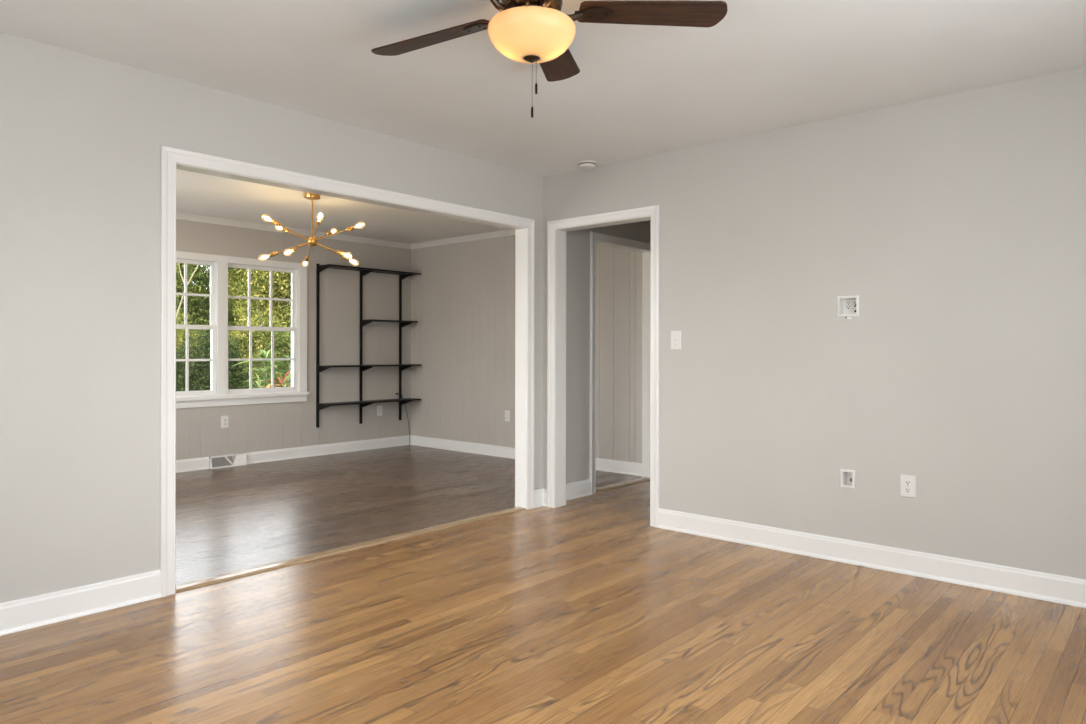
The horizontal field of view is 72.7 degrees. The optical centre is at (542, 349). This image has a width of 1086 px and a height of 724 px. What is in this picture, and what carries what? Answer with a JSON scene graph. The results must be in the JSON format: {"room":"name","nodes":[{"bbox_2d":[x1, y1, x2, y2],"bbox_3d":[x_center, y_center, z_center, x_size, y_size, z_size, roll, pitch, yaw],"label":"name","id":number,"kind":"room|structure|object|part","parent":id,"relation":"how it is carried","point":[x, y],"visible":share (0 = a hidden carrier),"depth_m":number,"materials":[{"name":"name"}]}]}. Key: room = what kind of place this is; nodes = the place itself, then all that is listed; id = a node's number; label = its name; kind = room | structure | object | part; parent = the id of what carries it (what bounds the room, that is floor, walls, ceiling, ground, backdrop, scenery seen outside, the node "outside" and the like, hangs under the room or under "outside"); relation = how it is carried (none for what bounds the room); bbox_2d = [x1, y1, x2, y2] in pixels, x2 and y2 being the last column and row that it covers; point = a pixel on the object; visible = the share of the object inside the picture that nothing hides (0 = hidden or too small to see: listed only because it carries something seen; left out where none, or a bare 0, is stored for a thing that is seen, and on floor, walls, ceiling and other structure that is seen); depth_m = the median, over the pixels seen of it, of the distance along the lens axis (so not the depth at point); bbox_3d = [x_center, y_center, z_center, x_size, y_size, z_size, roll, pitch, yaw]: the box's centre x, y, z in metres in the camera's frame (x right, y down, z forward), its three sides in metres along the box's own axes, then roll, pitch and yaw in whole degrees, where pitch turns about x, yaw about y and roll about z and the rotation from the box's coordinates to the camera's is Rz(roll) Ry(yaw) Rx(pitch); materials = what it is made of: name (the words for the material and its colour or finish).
{"room":"empty living room","nodes":[
{"label":"empty living room","id":0,"kind":"room"},
{"bbox_2d":[176,219,410,459],"bbox_3d":[-3.228,-0.064,7.269,0.145,2.432,4.968,0,0,41],"label":"wall","id":1,"kind":"structure","parent":0,"point":[269,426],"depth_m":8.15,"materials":[{"name":"paint"}]},
{"bbox_2d":[176,457,209,472],"bbox_3d":[-4.019,1.093,6.246,0.022,0.114,2.391,0,0,41],"label":"baseboard","id":2,"kind":"structure","parent":1,"relation":"attached to","point":[185,465],"depth_m":7.02,"materials":[{"name":"white paint"}]},
{"bbox_2d":[176,258,216,397],"bbox_3d":[-3.497,-0.210,6.966,0.140,1.327,0.810,0,0,41],"label":"window","id":3,"kind":"structure","parent":1,"relation":"in","point":[212,327],"depth_m":7.17,"materials":[{"name":"white paint"}]},
{"bbox_3d":[-3.486,-0.533,6.957,0.028,0.654,0.778,0,0,41],"label":"sash","id":4,"kind":"part","parent":3,"relation":"part of","materials":[{"name":"white paint"}]},
{"bbox_3d":[-3.462,0.101,6.934,0.028,0.678,0.782,0,0,41],"label":"sash","id":5,"kind":"part","parent":3,"relation":"part of","materials":[{"name":"white paint"}]},
{"bbox_2d":[221,416,228,427],"bbox_3d":[-3.129,0.710,7.266,0.008,0.120,0.074,0,0,41],"label":"wall outlet","id":6,"kind":"object","parent":1,"relation":"attached to","point":[224,419],"visible":1,"depth_m":7.26,"materials":[{"name":"white plastic"}]},
{"bbox_2d":[209,453,246,468],"bbox_3d":[-3.094,1.093,7.266,0.062,0.117,0.355,0,0,41],"label":"air vent","id":7,"kind":"object","parent":1,"relation":"in","point":[238,459],"visible":1,"depth_m":7.25,"materials":[{"name":"white metal"}]},
{"bbox_2d":[211,456,232,466],"bbox_3d":[-3.131,1.089,7.208,0.026,0.089,0.206,0,0,41],"label":"grille","id":8,"kind":"object","parent":7,"relation":"attached to","point":[216,461],"depth_m":7.21,"materials":[{"name":"grey metal"}]},
{"bbox_3d":[-3.041,1.092,7.302,0.027,0.088,0.219,0,0,41],"label":"panel","id":9,"kind":"part","parent":7,"relation":"part of","materials":[{"name":"white paint"}]},
{"bbox_2d":[176,251,306,395],"bbox_3d":[-3.147,-0.234,7.236,0.018,1.377,1.848,0,0,41],"label":"trim","id":10,"kind":"structure","parent":1,"relation":"attached to","point":[222,261],"depth_m":7.26,"materials":[{"name":"white paint"}]},
{"bbox_2d":[176,392,309,408],"bbox_3d":[-3.150,0.503,7.237,0.076,0.098,1.878,0,0,41],"label":"trim","id":11,"kind":"structure","parent":1,"relation":"attached to","point":[191,402],"depth_m":7.36,"materials":[{"name":"white paint"}]},
{"bbox_2d":[228,263,298,395],"bbox_3d":[-2.924,-0.209,7.617,0.140,1.327,0.810,0,0,41],"label":"window","id":12,"kind":"structure","parent":1,"relation":"in","point":[294,328],"depth_m":7.68,"materials":[{"name":"white paint"}]},
{"bbox_3d":[-2.913,-0.532,7.608,0.028,0.654,0.778,0,0,41],"label":"sash","id":13,"kind":"part","parent":12,"relation":"part of","materials":[{"name":"white paint"}]},
{"bbox_3d":[-2.889,0.102,7.586,0.028,0.678,0.782,0,0,41],"label":"sash","id":14,"kind":"part","parent":12,"relation":"part of","materials":[{"name":"white paint"}]},
{"bbox_2d":[176,212,410,248],"bbox_3d":[-3.195,-1.253,7.162,0.042,0.056,4.849,0,0,41],"label":"trim","id":15,"kind":"structure","parent":1,"relation":"attached to","point":[183,216],"depth_m":7.65,"materials":[{"name":"paint"}]},
{"bbox_2d":[246,435,408,463],"bbox_3d":[-2.297,1.096,8.202,0.022,0.114,2.095,0,0,41],"label":"baseboard","id":16,"kind":"structure","parent":1,"relation":"attached to","point":[343,447],"depth_m":8.09,"materials":[{"name":"white paint"}]},
{"bbox_2d":[316,263,420,427],"bbox_3d":[-1.959,-0.044,8.408,0.255,1.780,1.253,0,0,41],"label":"wall shelving","id":17,"kind":"object","parent":1,"relation":"attached to","point":[363,271],"visible":1,"depth_m":8.42,"materials":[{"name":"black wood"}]},
{"bbox_3d":[-1.950,0.592,8.399,0.228,0.016,1.253,0,0,41],"label":"shelf","id":18,"kind":"part","parent":17,"relation":"part of","materials":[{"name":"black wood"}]},
{"bbox_3d":[-1.949,0.182,8.399,0.228,0.016,1.252,0,0,41],"label":"shelf","id":19,"kind":"part","parent":17,"relation":"part of","materials":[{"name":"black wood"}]},
{"bbox_3d":[-1.948,-0.902,8.398,0.228,0.016,1.250,0,0,41],"label":"shelf","id":20,"kind":"part","parent":17,"relation":"part of","materials":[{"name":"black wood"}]},
{"bbox_3d":[-1.781,-0.332,8.589,0.228,0.016,0.647,0,0,41],"label":"shelf","id":21,"kind":"part","parent":17,"relation":"part of","materials":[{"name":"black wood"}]},
{"bbox_2d":[396,393,409,444],"bbox_3d":[-1.687,0.834,8.872,0.032,0.633,0.211,0,0,39],"label":"power cord","id":22,"kind":"object","parent":17,"relation":"hanging from","point":[396,393],"visible":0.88,"depth_m":8.93,"materials":[{"name":"black plastic"}]},
{"bbox_2d":[377,405,381,415],"bbox_3d":[-1.912,0.714,8.649,0.008,0.120,0.074,0,0,41],"label":"wall outlet","id":23,"kind":"object","parent":1,"relation":"attached to","point":[379,408],"visible":1,"depth_m":8.64,"materials":[{"name":"white plastic"}]},
{"bbox_2d":[0,32,650,602],"bbox_3d":[-0.755,-0.064,4.707,0.100,2.440,7.570,0,0,41],"label":"wall","id":24,"kind":"structure","parent":0,"point":[82,136],"depth_m":3.29,"materials":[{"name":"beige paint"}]},
{"bbox_2d":[0,569,161,635],"bbox_3d":[-2.451,1.089,2.688,0.022,0.126,2.020,0,0,41],"label":"baseboard","id":25,"kind":"structure","parent":24,"relation":"attached to","point":[31,612],"depth_m":3.19,"materials":[{"name":"white paint"}]},
{"bbox_2d":[160,145,533,596],"bbox_3d":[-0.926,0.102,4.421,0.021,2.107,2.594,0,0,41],"label":"trim","id":26,"kind":"structure","parent":24,"relation":"attached to","point":[169,156],"depth_m":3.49,"materials":[{"name":"white paint"}]},
{"bbox_2d":[515,230,515,506],"bbox_3d":[-1.017,0.102,4.501,0.021,2.107,2.594,0,0,41],"label":"trim","id":27,"kind":"structure","parent":24,"relation":"attached to","point":[515,230],"depth_m":5.42,"materials":[{"name":"white paint"}]},
{"bbox_2d":[534,488,546,507],"bbox_3d":[-0.020,1.093,5.427,0.055,0.126,0.116,0,0,41],"label":"baseboard","id":28,"kind":"structure","parent":24,"relation":"attached to","point":[538,494],"depth_m":5.44,"materials":[{"name":"white paint"}]},
{"bbox_2d":[566,479,591,500],"bbox_3d":[0.243,1.095,5.750,0.022,0.124,0.421,0,0,41],"label":"baseboard","id":29,"kind":"structure","parent":24,"relation":"attached to","point":[582,488],"depth_m":5.79,"materials":[{"name":"white paint"}]},
{"bbox_2d":[590,231,650,493],"bbox_3d":[0.707,0.106,6.276,0.021,2.104,0.979,0,0,41],"label":"trim","id":30,"kind":"structure","parent":24,"relation":"attached to","point":[594,236],"depth_m":5.93,"materials":[{"name":"white paint"}]},
{"bbox_2d":[596,477,649,492],"bbox_3d":[0.663,1.152,6.313,0.098,0.013,0.843,0,0,41],"label":"trim","id":31,"kind":"structure","parent":24,"relation":"attached to","point":[643,479],"depth_m":6.28,"materials":[{"name":"brown wood"}]},
{"bbox_2d":[596,241,650,477],"bbox_3d":[0.661,0.132,6.316,0.102,2.052,0.875,0,0,41],"label":"trim","id":32,"kind":"structure","parent":24,"relation":"attached to","point":[646,253],"depth_m":6.64,"materials":[{"name":"paint"}]},
{"bbox_2d":[642,252,642,477],"bbox_3d":[0.616,0.106,6.356,0.021,2.104,0.979,0,0,41],"label":"trim","id":33,"kind":"structure","parent":24,"relation":"attached to","point":[642,252],"depth_m":6.67,"materials":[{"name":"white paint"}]},
{"bbox_2d":[176,506,525,592],"bbox_3d":[-0.969,1.149,4.457,0.098,0.013,2.452,0,0,41],"label":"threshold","id":34,"kind":"structure","parent":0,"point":[246,572],"depth_m":4.18,"materials":[{"name":"brown wood"}]},
{"bbox_2d":[411,235,641,462],"bbox_3d":[-0.287,-0.059,7.910,3.430,2.432,0.120,0,0,41],"label":"wall","id":35,"kind":"structure","parent":0,"point":[463,295],"depth_m":8.10,"materials":[{"name":"paint"}]},
{"bbox_2d":[410,229,514,248],"bbox_3d":[-0.339,-1.248,7.850,3.432,0.056,0.042,0,0,41],"label":"trim","id":36,"kind":"structure","parent":35,"relation":"attached to","point":[509,232],"depth_m":8.33,"materials":[{"name":"paint"}]},
{"bbox_2d":[505,410,509,421],"bbox_3d":[-0.384,0.710,7.908,0.074,0.118,0.008,0,0,41],"label":"wall outlet","id":37,"kind":"object","parent":35,"relation":"attached to","point":[507,413],"visible":1,"depth_m":7.90,"materials":[{"name":"white plastic"}]},
{"bbox_2d":[410,435,641,475],"bbox_3d":[-0.345,1.099,7.865,3.396,0.114,0.022,0,0,41],"label":"baseboard","id":38,"kind":"structure","parent":35,"relation":"attached to","point":[615,466],"depth_m":8.05,"materials":[{"name":"white paint"}]},
{"bbox_2d":[0,445,1085,723],"bbox_3d":[-0.498,1.196,4.479,7.852,0.080,7.570,0,0,41],"label":"floor","id":39,"kind":"structure","parent":0,"point":[583,610],"depth_m":3.06,"materials":[{"name":"brown wood"}]},
{"bbox_2d":[0,0,1085,243],"bbox_3d":[-0.663,-1.355,4.628,8.301,0.158,7.570,0,0,41],"label":"ceiling","id":40,"kind":"structure","parent":0,"point":[637,91],"depth_m":3.36,"materials":[{"name":"paint"}]},
{"bbox_2d":[258,192,364,266],"bbox_3d":[-1.886,-0.997,6.040,0.824,0.563,0.843,0,0,41],"label":"chandelier","id":41,"kind":"object","parent":40,"relation":"hanging from","point":[312,241],"visible":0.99,"depth_m":6.00,"materials":[{"name":"gold metal"}]},
{"bbox_3d":[-2.157,-1.026,5.778,0.059,0.058,0.095,0,-20,46],"label":"bulb","id":42,"kind":"part","parent":41,"relation":"part of","materials":[{"name":"white glass"}]},
{"bbox_2d":[269,251,277,256],"bbox_3d":[-2.185,-0.777,5.998,0.072,0.032,0.033,-20,3,-8],"label":"socket","id":43,"kind":"object","parent":41,"relation":"attached to","point":[275,253],"depth_m":5.99,"materials":[{"name":"gold metal"}]},
{"bbox_2d":[272,220,280,226],"bbox_3d":[-2.103,-0.997,5.832,0.033,0.032,0.072,0,-20,46],"label":"socket","id":44,"kind":"object","parent":41,"relation":"attached to","point":[274,222],"depth_m":5.82,"materials":[{"name":"gold metal"}]},
{"bbox_3d":[-1.952,-0.749,5.668,0.059,0.058,0.095,0,20,10],"label":"bulb","id":45,"kind":"part","parent":41,"relation":"part of","materials":[{"name":"white glass"}]},
{"bbox_3d":[-1.886,-1.088,6.040,0.013,0.324,0.013,0,0,41],"label":"stem","id":46,"kind":"part","parent":41,"relation":"part of","materials":[{"name":"gold metal"}]},
{"bbox_3d":[-1.722,-1.025,5.702,0.059,0.058,0.095,0,-20,-26],"label":"bulb","id":47,"kind":"part","parent":41,"relation":"part of","materials":[{"name":"white glass"}]},
{"bbox_2d":[336,250,343,255],"bbox_3d":[-1.621,-0.776,5.899,0.072,0.032,0.033,22,10,26],"label":"socket","id":48,"kind":"object","parent":41,"relation":"attached to","point":[339,252],"depth_m":5.88,"materials":[{"name":"gold metal"}]},
{"bbox_3d":[-1.554,-0.748,5.863,0.095,0.058,0.059,23,10,26],"label":"bulb","id":49,"kind":"part","parent":41,"relation":"part of","materials":[{"name":"white glass"}]},
{"bbox_2d":[346,226,354,230],"bbox_3d":[-1.589,-0.996,6.082,0.072,0.032,0.033,-20,3,-7],"label":"socket","id":50,"kind":"object","parent":41,"relation":"attached to","point":[350,228],"depth_m":6.07,"materials":[{"name":"gold metal"}]},
{"bbox_2d":[371,0,727,117],"bbox_3d":[-0.079,-1.045,2.551,1.335,0.476,1.315,0,0,41],"label":"ceiling fan","id":51,"kind":"object","parent":40,"relation":"hanging from","point":[532,32],"visible":1,"depth_m":2.57,"materials":[{"name":"brown wood"}]},
{"bbox_3d":[-0.416,-1.169,2.778,0.535,0.006,0.150,-1,12,29],"label":"blade","id":52,"kind":"part","parent":51,"relation":"part of","materials":[{"name":"brown wood"}]},
{"bbox_3d":[-0.039,-1.070,2.567,0.307,0.119,0.307,0,0,41],"label":"lamp shade","id":53,"kind":"part","parent":51,"relation":"part of","materials":[{"name":"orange glass"}]},
{"bbox_3d":[0.045,-1.188,2.991,0.150,0.006,0.535,-12,-1,11],"label":"blade","id":54,"kind":"part","parent":51,"relation":"part of","materials":[{"name":"brown wood"}]},
{"bbox_3d":[0.390,-1.192,2.618,0.535,0.006,0.150,-2,-10,-7],"label":"blade","id":55,"kind":"part","parent":51,"relation":"part of","materials":[{"name":"brown wood"}]},
{"bbox_2d":[577,160,596,168],"bbox_3d":[0.303,-1.261,5.066,0.134,0.040,0.134,0,0,41],"label":"smoke detector","id":56,"kind":"object","parent":40,"relation":"attached to","point":[587,164],"visible":1,"depth_m":5.03,"materials":[{"name":"paint"}]},
{"bbox_2d":[543,67,1085,578],"bbox_3d":[1.623,-0.060,4.138,4.220,2.440,0.118,0,0,41],"label":"wall","id":57,"kind":"structure","parent":0,"point":[956,222],"depth_m":3.90,"materials":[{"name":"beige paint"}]},
{"bbox_2d":[555,216,650,507],"bbox_3d":[0.439,0.132,5.180,0.856,2.052,0.120,0,0,41],"label":"trim","id":58,"kind":"structure","parent":57,"relation":"attached to","point":[560,234],"depth_m":5.44,"materials":[{"name":"paint"}]},
{"bbox_2d":[547,205,659,527],"bbox_3d":[0.393,0.107,5.128,0.956,2.102,0.021,0,0,41],"label":"trim","id":59,"kind":"structure","parent":57,"relation":"attached to","point":[653,211],"depth_m":5.01,"materials":[{"name":"white paint"}]},
{"bbox_2d":[671,331,680,349],"bbox_3d":[0.847,-0.060,4.728,0.076,0.120,0.021,0,0,41],"label":"light switch","id":60,"kind":"object","parent":57,"relation":"attached to","point":[675,335],"visible":1,"depth_m":4.73,"materials":[{"name":"white plastic"}]},
{"bbox_2d":[840,469,854,488],"bbox_3d":[1.676,0.704,4.043,0.079,0.101,0.061,0,0,41],"label":"cable box","id":61,"kind":"object","parent":57,"relation":"attached to","point":[847,477],"visible":0.95,"depth_m":4.04,"materials":[{"name":"white plastic"}]},
{"bbox_2d":[843,472,851,485],"bbox_3d":[1.678,0.704,4.046,0.052,0.074,0.054,0,0,41],"label":"recessed tray","id":62,"kind":"object","parent":61,"relation":"on","point":[847,476],"depth_m":4.07,"materials":[{"name":"white plastic"}]},
{"bbox_2d":[837,295,858,318],"bbox_3d":[1.677,-0.230,4.040,0.117,0.129,0.066,0,0,41],"label":"media box","id":63,"kind":"object","parent":57,"relation":"attached to","point":[847,306],"visible":0.97,"depth_m":4.05,"materials":[{"name":"white plastic"}]},
{"bbox_2d":[840,298,855,313],"bbox_3d":[1.681,-0.237,4.045,0.090,0.088,0.054,0,0,41],"label":"recessed tray","id":64,"kind":"object","parent":63,"relation":"on","point":[847,305],"depth_m":4.07,"materials":[{"name":"white plastic"}]},
{"bbox_2d":[846,300,850,308],"bbox_3d":[1.684,-0.249,4.073,0.030,0.052,0.003,0,0,41],"label":"receptacle","id":65,"kind":"object","parent":63,"relation":"attached to","point":[848,302],"depth_m":4.07,"materials":[{"name":"white plastic"}]},
{"bbox_2d":[657,508,1085,607],"bbox_3d":[1.902,1.098,3.798,3.068,0.124,0.022,0,0,41],"label":"baseboard","id":66,"kind":"structure","parent":57,"relation":"attached to","point":[1066,590],"depth_m":3.86,"materials":[{"name":"white paint"}]},
{"bbox_2d":[900,474,915,497],"bbox_3d":[1.888,0.707,3.820,0.076,0.114,0.008,0,0,41],"label":"wall outlet","id":67,"kind":"object","parent":57,"relation":"attached to","point":[907,482],"visible":1,"depth_m":3.82,"materials":[{"name":"white plastic"}]},
{"bbox_2d":[904,487,910,492],"bbox_3d":[1.886,0.726,3.818,0.034,0.027,0.002,0,0,41],"label":"receptacle","id":68,"kind":"object","parent":67,"relation":"attached to","point":[906,489],"depth_m":3.82,"materials":[{"name":"white plastic"}]},
{"bbox_2d":[904,480,910,484],"bbox_3d":[1.886,0.687,3.818,0.034,0.027,0.002,0,0,41],"label":"receptacle","id":69,"kind":"object","parent":67,"relation":"attached to","point":[906,482],"depth_m":3.82,"materials":[{"name":"white plastic"}]},
{"label":"outside","id":70,"kind":"structure","parent":0,"visible":0},
{"bbox_3d":[-35.165,1.698,36.428,86.328,0.200,120.000,0,0,41],"label":"ground","id":71,"kind":"structure","parent":70,"visible":0},
{"bbox_2d":[176,263,198,318],"bbox_3d":[-6.345,-0.095,13.145,0.835,3.486,0.322,0,0,-1],"label":"bare sapling","id":72,"kind":"object","parent":71,"relation":"on","point":[178,263],"visible":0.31,"depth_m":12.99,"materials":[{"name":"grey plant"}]},
{"bbox_2d":[176,307,208,388],"bbox_3d":[-8.730,0.307,17.467,2.084,2.676,2.074,0,0,-9],"label":"shrub","id":73,"kind":"object","parent":71,"relation":"on","point":[179,336],"visible":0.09,"depth_m":17.27,"materials":[{"name":"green plant"}]},
{"bbox_2d":[176,263,240,340],"bbox_3d":[-9.834,-0.739,20.538,2.764,4.764,3.344,0,0,-11],"label":"tree","id":74,"kind":"object","parent":71,"relation":"on","point":[199,282],"visible":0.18,"depth_m":20.09,"materials":[{"name":"green plant"}]},
{"bbox_2d":[176,329,269,391],"bbox_3d":[-6.314,0.597,14.156,2.074,2.102,2.084,0,0,22],"label":"shrub","id":75,"kind":"object","parent":71,"relation":"on","point":[199,380],"visible":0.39,"depth_m":13.80,"materials":[{"name":"green plant"}]},
{"bbox_2d":[198,267,263,347],"bbox_3d":[-10.694,-1.074,25.343,3.538,5.433,2.833,0,0,-44],"label":"tree","id":76,"kind":"object","parent":71,"relation":"on","point":[234,275],"visible":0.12,"depth_m":24.85,"materials":[{"name":"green plant"}]},
{"bbox_2d":[238,372,274,387],"bbox_3d":[-4.363,1.000,11.373,0.681,1.301,0.744,0,0,41],"label":"plant","id":77,"kind":"object","parent":71,"relation":"on","point":[259,383],"visible":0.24,"depth_m":11.38,"materials":[{"name":"green plant"}]},
{"bbox_2d":[228,308,287,388],"bbox_3d":[-6.779,0.334,17.376,2.074,2.628,2.084,0,0,-39],"label":"shrub","id":78,"kind":"object","parent":71,"relation":"on","point":[260,337],"visible":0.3,"depth_m":17.15,"materials":[{"name":"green plant"}]},
{"bbox_2d":[228,269,290,373],"bbox_3d":[-7.378,-0.655,20.587,3.538,4.604,2.833,0,0,43],"label":"tree","id":79,"kind":"object","parent":71,"relation":"on","point":[281,281],"visible":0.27,"depth_m":19.66,"materials":[{"name":"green plant"}]},
{"bbox_2d":[233,349,287,387],"bbox_3d":[-4.553,0.817,12.070,0.901,1.667,1.067,0,0,41],"label":"plant","id":80,"kind":"object","parent":71,"relation":"on","point":[264,353],"visible":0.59,"depth_m":12.08,"materials":[{"name":"green plant"}]},
{"bbox_2d":[256,322,290,386],"bbox_3d":[-4.546,0.517,14.267,2.084,2.270,2.074,0,0,-8],"label":"shrub","id":81,"kind":"object","parent":71,"relation":"on","point":[286,343],"visible":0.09,"depth_m":13.89,"materials":[{"name":"green plant"}]},
{"bbox_2d":[261,371,290,387],"bbox_3d":[-3.792,0.984,10.893,0.804,1.336,0.894,0,0,-14],"label":"plant","id":82,"kind":"object","parent":71,"relation":"on","point":[282,381],"visible":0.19,"depth_m":10.88,"materials":[{"name":"red plant"}]},
{"bbox_2d":[263,355,290,385],"bbox_3d":[-4.091,0.839,11.842,0.979,1.624,0.836,0,0,0],"label":"plant","id":83,"kind":"object","parent":71,"relation":"on","point":[288,367],"visible":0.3,"depth_m":11.88,"materials":[{"name":"green plant"}]}
]}

